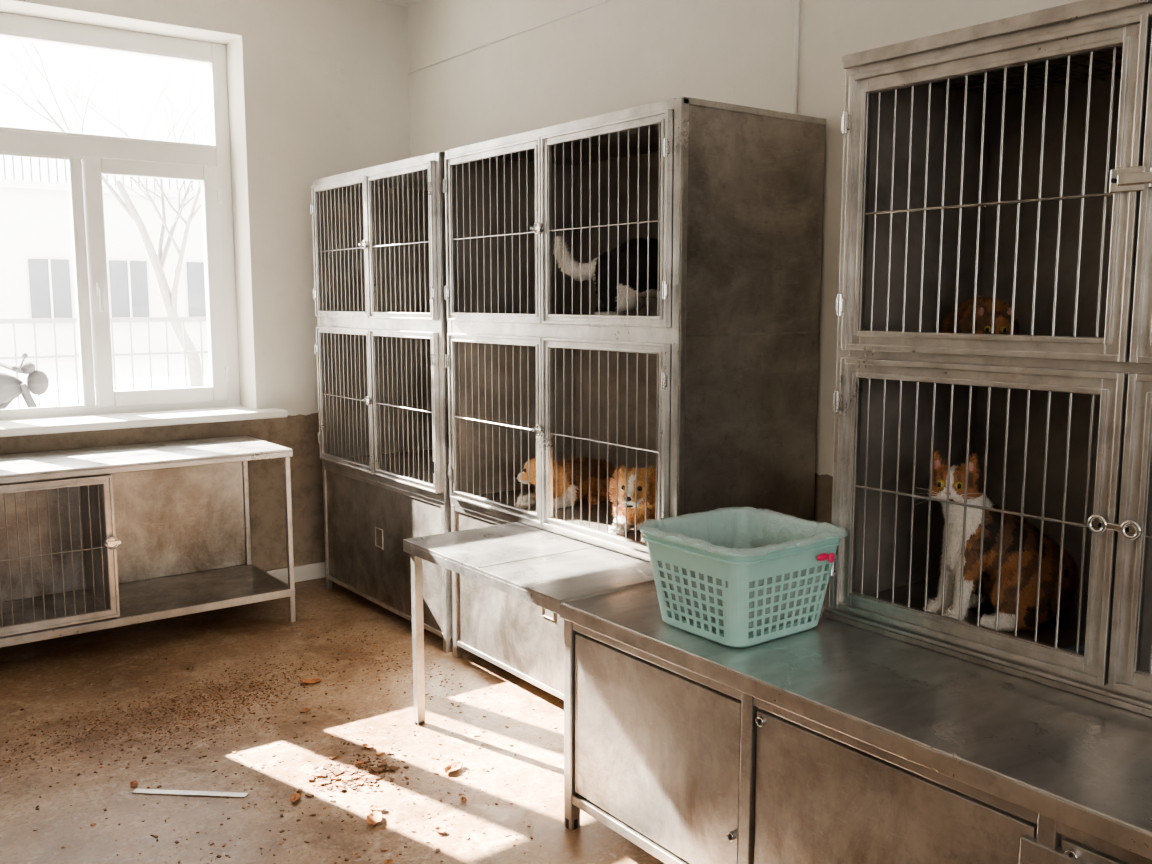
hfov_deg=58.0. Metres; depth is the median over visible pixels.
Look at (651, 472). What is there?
puppy
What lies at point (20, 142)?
frame
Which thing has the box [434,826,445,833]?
dry leaf
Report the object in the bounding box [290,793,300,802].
dry leaf
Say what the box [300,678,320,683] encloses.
dry leaf
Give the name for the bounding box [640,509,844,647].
laundry basket
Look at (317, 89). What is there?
wall
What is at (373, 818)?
dry leaf
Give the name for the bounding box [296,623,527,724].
crumbs
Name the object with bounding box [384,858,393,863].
dry leaf
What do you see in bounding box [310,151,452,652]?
cage
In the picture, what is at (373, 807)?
dry leaf
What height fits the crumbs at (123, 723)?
0.003 m
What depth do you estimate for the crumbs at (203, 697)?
4.14 m
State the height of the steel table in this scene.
0.714 m
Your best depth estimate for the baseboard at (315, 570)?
5.96 m
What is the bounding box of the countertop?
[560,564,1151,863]
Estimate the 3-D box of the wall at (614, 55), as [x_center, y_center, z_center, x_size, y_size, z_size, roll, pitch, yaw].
[1.388,-0.451,3.237,0.150,3.280,8.550,-5,9,-37]
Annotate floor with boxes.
[0,577,664,863]
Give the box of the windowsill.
[0,406,287,436]
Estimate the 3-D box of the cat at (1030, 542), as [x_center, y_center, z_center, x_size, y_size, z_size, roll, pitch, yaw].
[1.153,0.277,2.791,0.441,0.468,0.321,-6,9,-40]
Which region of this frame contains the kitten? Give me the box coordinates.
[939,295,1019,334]
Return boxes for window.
[82,156,228,407]
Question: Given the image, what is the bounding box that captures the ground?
[0,357,209,408]
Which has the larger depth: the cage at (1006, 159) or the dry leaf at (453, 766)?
the dry leaf at (453, 766)
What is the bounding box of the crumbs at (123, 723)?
[0,660,281,792]
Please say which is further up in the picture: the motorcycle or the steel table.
the motorcycle
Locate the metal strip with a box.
[132,789,247,797]
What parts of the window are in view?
handle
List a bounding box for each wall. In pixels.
[0,0,410,571]
[408,0,1081,526]
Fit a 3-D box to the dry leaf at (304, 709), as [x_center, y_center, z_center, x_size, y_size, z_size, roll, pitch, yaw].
[-1.059,1.090,4.067,0.030,0.010,0.051,5,9,35]
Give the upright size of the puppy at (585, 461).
0.253 m
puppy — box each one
[513,456,615,509]
[606,464,657,542]
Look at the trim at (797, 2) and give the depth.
3.79 m
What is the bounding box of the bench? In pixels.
[0,435,295,647]
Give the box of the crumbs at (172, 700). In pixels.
[6,625,562,863]
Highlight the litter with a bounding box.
[287,748,408,801]
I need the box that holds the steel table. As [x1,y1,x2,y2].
[403,522,684,724]
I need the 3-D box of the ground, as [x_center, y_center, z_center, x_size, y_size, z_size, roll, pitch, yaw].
[-20.961,-3.923,44.291,100.000,0.130,83.800,-5,9,-37]
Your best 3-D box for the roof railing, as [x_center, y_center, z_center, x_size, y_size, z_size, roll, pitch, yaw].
[-15.610,-6.609,25.068,18.000,0.800,0.040,-5,9,-37]
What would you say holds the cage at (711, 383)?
on the floor
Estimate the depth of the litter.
3.53 m
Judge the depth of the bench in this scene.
5.07 m
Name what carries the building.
on the ground
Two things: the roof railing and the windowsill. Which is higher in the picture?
the roof railing
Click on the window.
(93, 168)
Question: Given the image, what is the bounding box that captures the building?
[0,179,207,363]
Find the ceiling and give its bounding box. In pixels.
[372,0,421,6]
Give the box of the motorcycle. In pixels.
[0,353,48,408]
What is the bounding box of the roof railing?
[3,155,199,189]
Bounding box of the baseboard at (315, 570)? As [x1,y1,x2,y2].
[267,562,325,583]
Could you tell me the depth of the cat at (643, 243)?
3.75 m
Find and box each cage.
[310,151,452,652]
[443,96,825,699]
[822,0,1151,716]
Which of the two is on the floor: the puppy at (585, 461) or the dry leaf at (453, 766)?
the dry leaf at (453, 766)
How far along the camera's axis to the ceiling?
5.92 m
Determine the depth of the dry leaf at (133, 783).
3.45 m
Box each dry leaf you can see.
[130,781,137,786]
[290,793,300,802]
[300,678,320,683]
[300,708,309,712]
[362,743,373,748]
[365,811,382,825]
[369,804,385,810]
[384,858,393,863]
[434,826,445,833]
[443,761,462,772]
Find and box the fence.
[0,317,207,407]
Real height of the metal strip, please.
0.004 m
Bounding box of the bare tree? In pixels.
[0,40,210,386]
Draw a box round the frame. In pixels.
[0,12,239,419]
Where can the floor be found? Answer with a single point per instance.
(129, 656)
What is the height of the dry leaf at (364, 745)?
0.011 m
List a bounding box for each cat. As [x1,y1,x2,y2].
[552,234,672,315]
[915,449,1079,631]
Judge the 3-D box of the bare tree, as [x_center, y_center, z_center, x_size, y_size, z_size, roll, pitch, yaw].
[-7.028,-3.835,16.254,5.010,6.798,4.979,-3,8,-20]
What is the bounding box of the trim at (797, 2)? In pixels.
[407,0,799,113]
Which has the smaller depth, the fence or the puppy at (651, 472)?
the puppy at (651, 472)
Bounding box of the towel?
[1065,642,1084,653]
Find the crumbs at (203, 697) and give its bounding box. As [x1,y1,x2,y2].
[35,641,361,787]

